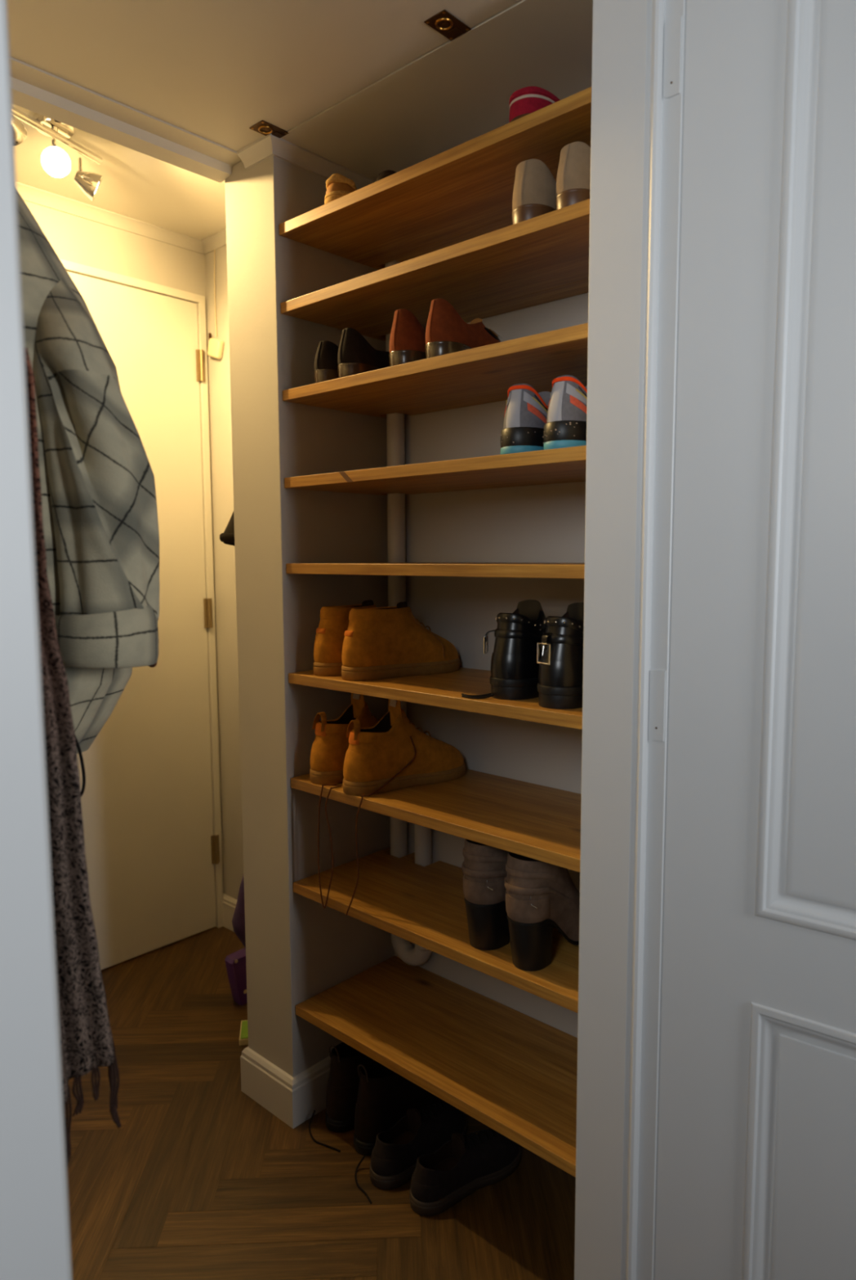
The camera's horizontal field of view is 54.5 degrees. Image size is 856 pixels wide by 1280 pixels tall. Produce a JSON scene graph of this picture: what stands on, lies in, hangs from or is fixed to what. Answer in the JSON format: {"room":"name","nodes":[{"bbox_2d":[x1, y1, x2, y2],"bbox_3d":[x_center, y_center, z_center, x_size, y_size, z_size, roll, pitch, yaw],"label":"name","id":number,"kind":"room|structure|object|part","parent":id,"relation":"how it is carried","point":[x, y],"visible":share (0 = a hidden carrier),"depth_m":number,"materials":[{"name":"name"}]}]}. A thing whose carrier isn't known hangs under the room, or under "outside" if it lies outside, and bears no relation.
{"room":"walk-in closet","nodes":[
{"label":"walk-in closet","id":0,"kind":"room"},
{"bbox_2d":[4,0,71,1279],"bbox_3d":[-1.133,0.019,1.389,2.073,2.552,0.100,5,8,42],"label":"wall","id":1,"kind":"structure","parent":0,"point":[6,2],"depth_m":0.72,"materials":[{"name":"white paint"}]},
{"bbox_2d":[24,347,121,1168],"bbox_3d":[-0.471,0.179,0.986,0.171,1.020,0.047,-4,7,-34],"label":"scarf","id":2,"kind":"object","parent":1,"relation":"hanging from","point":[86,1036],"visible":0.38,"depth_m":1.01,"materials":[{"name":"grey fabric"}]},
{"bbox_2d":[16,189,159,796],"bbox_3d":[-0.575,-0.212,1.175,0.325,0.855,0.355,5,8,42],"label":"coat","id":3,"kind":"object","parent":1,"relation":"hanging from","point":[100,521],"visible":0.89,"depth_m":1.12,"materials":[{"name":"grey fabric"}]},
{"bbox_2d":[12,103,226,239],"bbox_3d":[-0.998,-1.394,2.182,1.023,0.100,1.462,5,8,42],"label":"ceiling","id":4,"kind":"structure","parent":0,"point":[135,184],"depth_m":2.51,"materials":[{"name":"white paint"}]},
{"bbox_2d":[12,106,102,200],"bbox_3d":[-0.971,-1.257,2.103,0.111,0.155,0.394,1,6,15],"label":"ceiling spotlight","id":5,"kind":"object","parent":4,"relation":"attached to","point":[55,162],"visible":0.81,"depth_m":2.12,"materials":[{"name":"silver metal"}]},
{"bbox_3d":[-0.964,-1.328,2.145,0.100,0.022,0.100,5,8,42],"label":"ceiling plate","id":6,"kind":"part","parent":5,"relation":"part of","materials":[{"name":"silver metal"}]},
{"bbox_3d":[-0.968,-1.267,2.152,0.009,0.063,0.031,-2,6,-21],"label":"arm","id":7,"kind":"part","parent":5,"relation":"part of","materials":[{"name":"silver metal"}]},
{"bbox_3d":[-0.946,-1.216,2.115,0.064,0.064,0.008,-3,31,-29],"label":"bulb","id":8,"kind":"part","parent":5,"relation":"part of","materials":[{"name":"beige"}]},
{"bbox_3d":[-0.941,-1.276,2.250,0.009,0.063,0.031,-2,6,-21],"label":"arm","id":9,"kind":"part","parent":5,"relation":"part of","materials":[{"name":"silver metal"}]},
{"bbox_2d":[23,200,223,893],"bbox_3d":[-1.332,-0.104,2.625,0.100,2.552,1.462,5,8,42],"label":"wall","id":10,"kind":"structure","parent":0,"point":[73,238],"depth_m":2.79,"materials":[{"name":"white paint"}]},
{"bbox_2d":[59,258,222,969],"bbox_3d":[-1.128,-0.030,2.800,0.075,2.368,0.916,5,8,42],"label":"door","id":11,"kind":"structure","parent":10,"relation":"in","point":[150,802],"depth_m":2.98,"materials":[{"name":"paint"}]},
{"bbox_2d":[204,245,243,899],"bbox_3d":[-0.464,-0.134,2.887,1.023,2.552,0.100,5,8,42],"label":"door frame","id":12,"kind":"structure","parent":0,"point":[219,370],"depth_m":3.07,"materials":[{"name":"white paint"}]},
{"bbox_2d":[207,249,223,359],"bbox_3d":[-0.763,-1.213,2.965,0.082,0.414,0.024,5,8,42],"label":"switch","id":13,"kind":"object","parent":12,"relation":"attached to","point":[215,346],"visible":1,"depth_m":2.97,"materials":[{"name":"beige plastic"}]},
{"bbox_2d":[222,893,236,932],"bbox_3d":[-0.467,1.081,2.937,0.908,0.124,0.015,5,8,42],"label":"baseboard","id":14,"kind":"structure","parent":12,"relation":"attached to","point":[228,904],"depth_m":3.20,"materials":[{"name":"white paint"}]},
{"bbox_2d":[224,155,394,1076],"bbox_3d":[-0.199,-0.074,2.280,0.192,2.552,0.640,5,8,42],"label":"wall","id":15,"kind":"structure","parent":0,"point":[297,949],"depth_m":2.05,"materials":[{"name":"white paint"}]},
{"bbox_2d":[219,511,234,546],"bbox_3d":[-0.471,-0.378,2.190,0.120,0.282,0.173,5,8,42],"label":"jacket","id":16,"kind":"object","parent":15,"relation":"hanging from","point":[227,537],"visible":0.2,"depth_m":2.14,"materials":[{"name":"black fabric"}]},
{"bbox_2d":[231,875,245,947],"bbox_3d":[-0.470,0.552,2.302,0.132,0.708,0.151,5,8,42],"label":"bag","id":17,"kind":"object","parent":15,"relation":"hanging from","point":[238,917],"visible":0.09,"depth_m":2.28,"materials":[{"name":"purple fabric"}]},
{"bbox_2d":[240,1046,330,1128],"bbox_3d":[-0.233,1.138,2.359,0.222,0.124,0.555,5,8,42],"label":"baseboard","id":18,"kind":"structure","parent":15,"relation":"attached to","point":[294,1100],"depth_m":2.14,"materials":[{"name":"white paint"}]},
{"bbox_2d":[236,133,374,190],"bbox_3d":[0.043,-1.097,1.743,0.957,0.030,0.393,5,8,42],"label":"crown molding","id":19,"kind":"structure","parent":15,"relation":"attached to","point":[264,147],"depth_m":1.91,"materials":[{"name":"white paint"}]},
{"bbox_2d":[65,926,575,1279],"bbox_3d":[-0.509,1.296,1.424,4.500,0.001,4.000,5,8,42],"label":"floor","id":20,"kind":"structure","parent":0,"point":[197,1180],"depth_m":1.89,"materials":[{"name":"brown wood"}]},
{"bbox_2d":[224,947,247,1005],"bbox_3d":[-0.591,1.086,2.690,0.056,0.163,0.129,5,8,42],"label":"plastic box","id":21,"kind":"object","parent":20,"relation":"on","point":[235,962],"visible":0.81,"depth_m":2.65,"materials":[{"name":"purple plastic"}]},
{"bbox_2d":[239,1019,248,1045],"bbox_3d":[-0.484,1.176,2.505,0.160,0.022,0.105,-1,6,-9],"label":"booklet","id":22,"kind":"object","parent":20,"relation":"on","point":[243,1036],"visible":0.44,"depth_m":2.46,"materials":[{"name":"green paper"}]},
{"bbox_2d":[308,1041,373,1151],"bbox_3d":[-0.159,1.112,2.156,0.132,0.217,0.352,5,8,40],"label":"boot","id":23,"kind":"object","parent":20,"relation":"on","point":[343,1082],"visible":0.49,"depth_m":2.07,"materials":[{"name":"brown leather"}]},
{"bbox_2d":[325,1080,356,1119],"bbox_3d":[-0.227,1.153,2.094,0.084,0.080,0.055,5,8,40],"label":"boot","id":24,"kind":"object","parent":23,"relation":"on","point":[340,1103],"depth_m":2.07,"materials":[{"name":"brown leather"}]},
{"bbox_2d":[353,1059,444,1155],"bbox_3d":[-0.070,1.117,2.101,0.107,0.217,0.300,5,8,44],"label":"boot","id":25,"kind":"object","parent":20,"relation":"on","point":[384,1096],"visible":0.49,"depth_m":2.01,"materials":[{"name":"brown leather"}]},
{"bbox_2d":[354,1097,385,1142],"bbox_3d":[-0.150,1.161,2.016,0.084,0.080,0.055,5,8,44],"label":"boot","id":26,"kind":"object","parent":25,"relation":"on","point":[368,1123],"depth_m":1.99,"materials":[{"name":"brown leather"}]},
{"bbox_2d":[354,1102,466,1204],"bbox_3d":[-0.030,1.178,1.981,0.335,0.120,0.112,-5,7,-39],"label":"sneaker","id":27,"kind":"object","parent":20,"relation":"on","point":[395,1153],"visible":0.91,"depth_m":1.95,"materials":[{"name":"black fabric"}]},
{"bbox_2d":[370,1147,404,1176],"bbox_3d":[-0.102,1.196,1.910,0.055,0.036,0.085,-6,8,-44],"label":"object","id":28,"kind":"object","parent":27,"relation":"on","point":[380,1166],"depth_m":1.89,"materials":[{"name":"black fabric"}]},
{"bbox_2d":[408,1128,520,1216],"bbox_3d":[0.088,1.184,1.912,0.310,0.120,0.109,-4,7,-35],"label":"sneaker","id":29,"kind":"object","parent":20,"relation":"on","point":[465,1164],"visible":0.97,"depth_m":1.88,"materials":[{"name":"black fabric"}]},
{"bbox_2d":[410,1171,444,1202],"bbox_3d":[-0.010,1.203,1.837,0.057,0.036,0.085,-4,7,-35],"label":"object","id":30,"kind":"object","parent":29,"relation":"on","point":[425,1193],"depth_m":1.81,"materials":[{"name":"black fabric"}]},
{"bbox_2d":[280,0,592,181],"bbox_3d":[0.141,-1.121,1.735,1.008,0.022,0.469,5,8,42],"label":"ceiling","id":31,"kind":"structure","parent":0,"point":[459,91],"depth_m":1.66,"materials":[{"name":"white paint"}]},
{"bbox_2d":[394,292,588,1037],"bbox_3d":[0.289,-0.044,1.963,0.958,2.552,0.100,5,8,42],"label":"wall","id":32,"kind":"structure","parent":0,"point":[545,522],"depth_m":2.02,"materials":[{"name":"white paint"}]},
{"bbox_2d":[385,260,431,965],"bbox_3d":[-0.049,-0.130,2.157,0.135,2.034,0.049,5,8,42],"label":"pipe","id":33,"kind":"object","parent":32,"relation":"attached to","point":[417,955],"visible":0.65,"depth_m":2.17,"materials":[{"name":"paint"}]},
{"bbox_2d":[279,86,591,269],"bbox_3d":[0.092,-0.923,1.740,0.853,0.024,0.353,5,8,42],"label":"shelf","id":34,"kind":"object","parent":32,"relation":"attached to","point":[463,192],"visible":0.55,"depth_m":1.71,"materials":[{"name":"brown wood"}]},
{"bbox_2d":[324,173,356,204],"bbox_3d":[-0.125,-0.981,1.876,0.248,0.065,0.097,-5,7,-37],"label":"espadrille","id":35,"kind":"object","parent":34,"relation":"on","point":[337,185],"visible":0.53,"depth_m":1.79,"materials":[{"name":"fabric"}]},
{"bbox_2d":[374,169,395,182],"bbox_3d":[-0.020,-0.968,1.814,0.091,0.052,0.236,5,8,42],"label":"shoe","id":36,"kind":"object","parent":34,"relation":"on","point":[384,174],"visible":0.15,"depth_m":1.73,"materials":[{"name":"brown leather"}]},
{"bbox_2d":[508,86,559,122],"bbox_3d":[0.251,-0.956,1.575,0.107,0.073,0.276,4,7,38],"label":"slipper","id":37,"kind":"object","parent":34,"relation":"on","point":[524,101],"visible":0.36,"depth_m":1.47,"materials":[{"name":"red fabric"}]},
{"bbox_2d":[280,199,589,341],"bbox_3d":[0.093,-0.750,1.758,0.853,0.024,0.353,5,8,42],"label":"shelf","id":38,"kind":"object","parent":32,"relation":"attached to","point":[542,259],"visible":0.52,"depth_m":1.70,"materials":[{"name":"brown wood"}]},
{"bbox_2d":[511,159,555,224],"bbox_3d":[0.251,-0.803,1.576,0.097,0.116,0.281,4,7,35],"label":"shoe","id":39,"kind":"object","parent":38,"relation":"on","point":[534,192],"visible":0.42,"depth_m":1.47,"materials":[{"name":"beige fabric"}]},
{"bbox_2d":[555,141,590,209],"bbox_3d":[0.326,-0.797,1.511,0.281,0.116,0.097,-6,8,-43],"label":"shoe","id":40,"kind":"object","parent":38,"relation":"on","point":[573,174],"visible":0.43,"depth_m":1.41,"materials":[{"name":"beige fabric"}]},
{"bbox_2d":[282,322,587,417],"bbox_3d":[0.094,-0.555,1.777,0.853,0.024,0.353,5,8,42],"label":"shelf","id":41,"kind":"object","parent":32,"relation":"attached to","point":[482,375],"visible":0.69,"depth_m":1.71,"materials":[{"name":"brown wood"}]},
{"bbox_2d":[314,340,338,382],"bbox_3d":[-0.159,-0.636,1.975,0.086,0.100,0.281,4,7,37],"label":"shoe","id":42,"kind":"object","parent":41,"relation":"on","point":[326,362],"visible":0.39,"depth_m":1.87,"materials":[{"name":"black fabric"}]},
{"bbox_2d":[337,328,389,377],"bbox_3d":[-0.092,-0.636,1.917,0.291,0.112,0.094,-6,8,-43],"label":"shoe","id":43,"kind":"object","parent":41,"relation":"on","point":[356,355],"visible":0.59,"depth_m":1.81,"materials":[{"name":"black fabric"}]},
{"bbox_2d":[388,308,426,366],"bbox_3d":[0.028,-0.630,1.812,0.098,0.120,0.298,4,7,38],"label":"shoe","id":44,"kind":"object","parent":41,"relation":"on","point":[407,335],"visible":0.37,"depth_m":1.70,"materials":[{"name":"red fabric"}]},
{"bbox_2d":[425,297,502,358],"bbox_3d":[0.102,-0.624,1.744,0.098,0.120,0.298,5,8,44],"label":"shoe","id":45,"kind":"object","parent":41,"relation":"on","point":[446,332],"visible":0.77,"depth_m":1.64,"materials":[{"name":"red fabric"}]},
{"bbox_2d":[284,445,586,495],"bbox_3d":[0.095,-0.355,1.797,0.853,0.024,0.354,5,8,42],"label":"shelf","id":46,"kind":"object","parent":32,"relation":"attached to","point":[566,464],"visible":0.75,"depth_m":1.71,"materials":[{"name":"brown wood"}]},
{"bbox_2d":[499,383,550,454],"bbox_3d":[0.246,-0.420,1.647,0.102,0.134,0.314,4,7,34],"label":"shoe","id":47,"kind":"object","parent":46,"relation":"on","point":[525,415],"visible":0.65,"depth_m":1.53,"materials":[{"name":"grey fabric"}]},
{"bbox_2d":[532,396,546,412],"bbox_3d":[0.213,-0.434,1.546,0.052,0.032,0.006,-5,7,-39],"label":"print","id":48,"kind":"object","parent":47,"relation":"on","point":[539,405],"depth_m":1.54},
{"bbox_2d":[542,374,586,449],"bbox_3d":[0.324,-0.413,1.571,0.314,0.134,0.103,-6,8,-44],"label":"shoe","id":49,"kind":"object","parent":46,"relation":"on","point":[565,426],"visible":0.53,"depth_m":1.46,"materials":[{"name":"grey fabric"}]},
{"bbox_2d":[575,388,586,399],"bbox_3d":[0.281,-0.426,1.470,0.051,0.032,0.007,-4,7,-32],"label":"print","id":50,"kind":"object","parent":49,"relation":"on","point":[580,393],"depth_m":1.46},
{"bbox_2d":[288,666,582,729],"bbox_3d":[0.097,0.106,1.844,0.853,0.024,0.353,5,8,42],"label":"shelf","id":51,"kind":"object","parent":32,"relation":"attached to","point":[445,690],"visible":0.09,"depth_m":1.74,"materials":[{"name":"brown wood"}]},
{"bbox_2d":[312,600,376,675],"bbox_3d":[-0.145,-0.012,2.047,0.314,0.172,0.106,-6,8,-43],"label":"shoe","id":52,"kind":"object","parent":51,"relation":"on","point":[334,621],"visible":0.49,"depth_m":1.95,"materials":[{"name":"leather"}]},
{"bbox_2d":[313,629,343,662],"bbox_3d":[-0.243,0.010,1.964,0.051,0.078,0.083,-6,8,-43],"label":"boot","id":53,"kind":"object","parent":52,"relation":"on","point":[327,646],"depth_m":1.94,"materials":[{"name":"brown leather"}]},
{"bbox_2d":[341,601,459,680],"bbox_3d":[-0.061,-0.005,1.968,0.324,0.172,0.110,-4,7,-34],"label":"shoe","id":54,"kind":"object","parent":51,"relation":"on","point":[386,642],"visible":1,"depth_m":1.90,"materials":[{"name":"leather"}]},
{"bbox_2d":[342,632,372,666],"bbox_3d":[-0.170,0.017,1.891,0.053,0.078,0.083,-4,7,-34],"label":"boot","id":55,"kind":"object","parent":54,"relation":"on","point":[357,649],"depth_m":1.87,"materials":[{"name":"brown leather"}]},
{"bbox_2d":[461,600,546,700],"bbox_3d":[0.221,0.012,1.703,0.324,0.190,0.122,-5,7,-38],"label":"boot","id":56,"kind":"object","parent":51,"relation":"on","point":[513,676],"visible":0.82,"depth_m":1.62,"materials":[{"name":"black leather"}]},
{"bbox_2d":[490,652,537,679],"bbox_3d":[0.162,0.049,1.638,0.091,0.048,0.068,5,8,42],"label":"boot","id":57,"kind":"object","parent":56,"relation":"on","point":[502,666],"depth_m":1.61,"materials":[{"name":"black leather"}]},
{"bbox_2d":[536,602,583,709],"bbox_3d":[0.314,0.020,1.617,0.290,0.190,0.106,-6,8,-44],"label":"boot","id":58,"kind":"object","parent":51,"relation":"on","point":[560,668],"visible":0.57,"depth_m":1.51,"materials":[{"name":"black leather"}]},
{"bbox_2d":[285,562,584,578],"bbox_3d":[0.096,-0.156,1.817,0.853,0.024,0.353,5,8,42],"label":"shelf","id":59,"kind":"object","parent":32,"relation":"attached to","point":[512,570],"visible":0.73,"depth_m":1.65,"materials":[{"name":"brown wood"}]},
{"bbox_2d":[293,847,578,1013],"bbox_3d":[0.099,0.625,1.896,0.853,0.024,0.353,5,8,42],"label":"shelf","id":60,"kind":"object","parent":32,"relation":"attached to","point":[424,907],"visible":0.64,"depth_m":1.88,"materials":[{"name":"brown wood"}]},
{"bbox_2d":[461,838,509,950],"bbox_3d":[0.178,0.511,1.772,0.109,0.226,0.274,5,8,42],"label":"boot","id":61,"kind":"object","parent":60,"relation":"on","point":[482,866],"visible":0.66,"depth_m":1.68,"materials":[{"name":"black leather"}]},
{"bbox_2d":[503,851,579,971],"bbox_3d":[0.257,0.519,1.688,0.274,0.226,0.109,-6,8,-43],"label":"boot","id":62,"kind":"object","parent":60,"relation":"on","point":[540,896],"visible":0.86,"depth_m":1.60,"materials":[{"name":"beige leather"}]},
{"bbox_2d":[505,889,549,923],"bbox_3d":[0.182,0.514,1.613,0.062,0.047,0.094,-6,8,-43],"label":"boot","id":63,"kind":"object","parent":62,"relation":"on","point":[518,910],"depth_m":1.58,"materials":[{"name":"beige leather"}]},
{"bbox_2d":[290,768,581,872],"bbox_3d":[0.098,0.362,1.869,0.853,0.024,0.353,5,8,42],"label":"shelf","id":64,"kind":"object","parent":32,"relation":"attached to","point":[538,822],"visible":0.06,"depth_m":1.77,"materials":[{"name":"brown wood"}]},
{"bbox_2d":[309,693,379,908],"bbox_3d":[-0.145,0.371,2.062,0.321,0.505,0.131,-5,7,-39],"label":"boot","id":65,"kind":"object","parent":64,"relation":"on","point":[330,745],"visible":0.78,"depth_m":1.97,"materials":[{"name":"leather"}]},
{"bbox_2d":[310,741,340,771],"bbox_3d":[-0.254,0.274,1.985,0.051,0.067,0.085,-5,7,-39],"label":"boot","id":66,"kind":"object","parent":65,"relation":"on","point":[323,757],"depth_m":1.96,"materials":[{"name":"brown leather"}]},
{"bbox_2d":[342,698,465,915],"bbox_3d":[-0.053,0.376,1.982,0.336,0.498,0.110,-5,7,-37],"label":"boot","id":67,"kind":"object","parent":64,"relation":"on","point":[391,754],"visible":1,"depth_m":1.91,"materials":[{"name":"leather"}]},
{"bbox_2d":[342,749,374,781],"bbox_3d":[-0.166,0.282,1.896,0.054,0.067,0.085,-4,7,-33],"label":"boot","id":68,"kind":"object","parent":67,"relation":"on","point":[357,767],"depth_m":1.87,"materials":[{"name":"brown leather"}]},
{"bbox_2d":[295,955,577,1177],"bbox_3d":[0.100,0.942,1.927,0.851,0.024,0.353,5,8,42],"label":"shelf","id":69,"kind":"object","parent":32,"relation":"attached to","point":[514,1073],"visible":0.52,"depth_m":1.90,"materials":[{"name":"brown wood"}]},
{"bbox_3d":[-0.237,-1.241,1.428,1.168,0.260,1.562,5,8,42],"label":"ceiling box","id":70,"kind":"object","parent":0,"visible":0},
{"bbox_2d":[9,56,241,182],"bbox_3d":[-0.778,-1.179,1.633,0.116,0.220,0.921,5,8,42],"label":"wall","id":71,"kind":"structure","parent":70,"relation":"attached to","point":[34,89],"depth_m":1.76,"materials":[{"name":"white paint"}]},
{"bbox_2d":[16,182,226,254],"bbox_3d":[-0.961,-1.324,2.155,0.923,0.034,1.462,5,8,42],"label":"crown molding","id":72,"kind":"structure","parent":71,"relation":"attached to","point":[216,241],"depth_m":2.75,"materials":[{"name":"white paint"}]},
{"bbox_2d":[6,0,520,151],"bbox_3d":[-0.387,-1.074,1.287,0.937,0.018,0.904,5,8,42],"label":"ceiling hatch","id":73,"kind":"object","parent":70,"relation":"attached to","point":[213,70],"visible":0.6,"depth_m":1.53,"materials":[{"name":"white paint"}]},
{"bbox_2d":[248,120,288,137],"bbox_3d":[-0.348,-1.116,1.823,0.048,0.005,0.072,5,8,42],"label":"flush latch","id":74,"kind":"object","parent":73,"relation":"attached to","point":[263,127],"visible":1,"depth_m":1.82,"materials":[{"name":"gold metal"}]},
{"bbox_3d":[-0.355,-1.115,1.815,0.032,0.004,0.032,5,8,42],"label":"ring pull","id":75,"kind":"part","parent":74,"relation":"part of","materials":[{"name":"gold metal"}]},
{"bbox_2d":[423,9,471,40],"bbox_3d":[0.035,-1.082,1.465,0.048,0.005,0.072,5,8,42],"label":"flush latch","id":76,"kind":"object","parent":73,"relation":"attached to","point":[443,22],"visible":1,"depth_m":1.46,"materials":[{"name":"gold metal"}]},
{"bbox_3d":[0.028,-1.081,1.458,0.032,0.004,0.032,5,8,42],"label":"ring pull","id":77,"kind":"part","parent":76,"relation":"part of","materials":[{"name":"gold metal"}]},
{"bbox_3d":[-0.890,0.105,0.037,0.117,2.650,1.635,5,8,42],"label":"wall","id":78,"kind":"structure","parent":0,"visible":0},
{"bbox_2d":[0,0,70,1279],"bbox_3d":[-0.359,0.171,0.611,0.142,2.400,0.108,5,8,42],"label":"trim","id":79,"kind":"structure","parent":78,"relation":"attached to","point":[34,1242],"depth_m":0.59,"materials":[{"name":"white paint"}]},
{"bbox_3d":[0.800,-0.086,1.869,0.117,2.650,1.365,5,8,42],"label":"wall","id":80,"kind":"structure","parent":0,"visible":0},
{"bbox_2d":[573,0,686,1279],"bbox_3d":[0.341,0.092,1.367,0.146,2.400,0.090,5,8,42],"label":"trim","id":81,"kind":"structure","parent":80,"relation":"attached to","point":[637,132],"depth_m":1.32,"materials":[{"name":"white paint"}]},
{"bbox_2d":[648,0,855,1279],"bbox_3d":[0.734,0.138,1.052,0.931,2.352,0.045,4,7,37],"label":"door","id":82,"kind":"structure","parent":80,"relation":"in","point":[756,1150],"depth_m":1.20,"materials":[{"name":"white paint"}]},
{"bbox_3d":[0.744,0.840,1.097,0.631,0.552,0.013,4,7,37],"label":"panel","id":83,"kind":"part","parent":82,"relation":"part of","materials":[{"name":"white paint"}]},
{"bbox_3d":[0.739,-0.235,0.990,0.631,1.337,0.013,4,7,37],"label":"panel","id":84,"kind":"part","parent":82,"relation":"part of","materials":[{"name":"white paint"}]}
]}

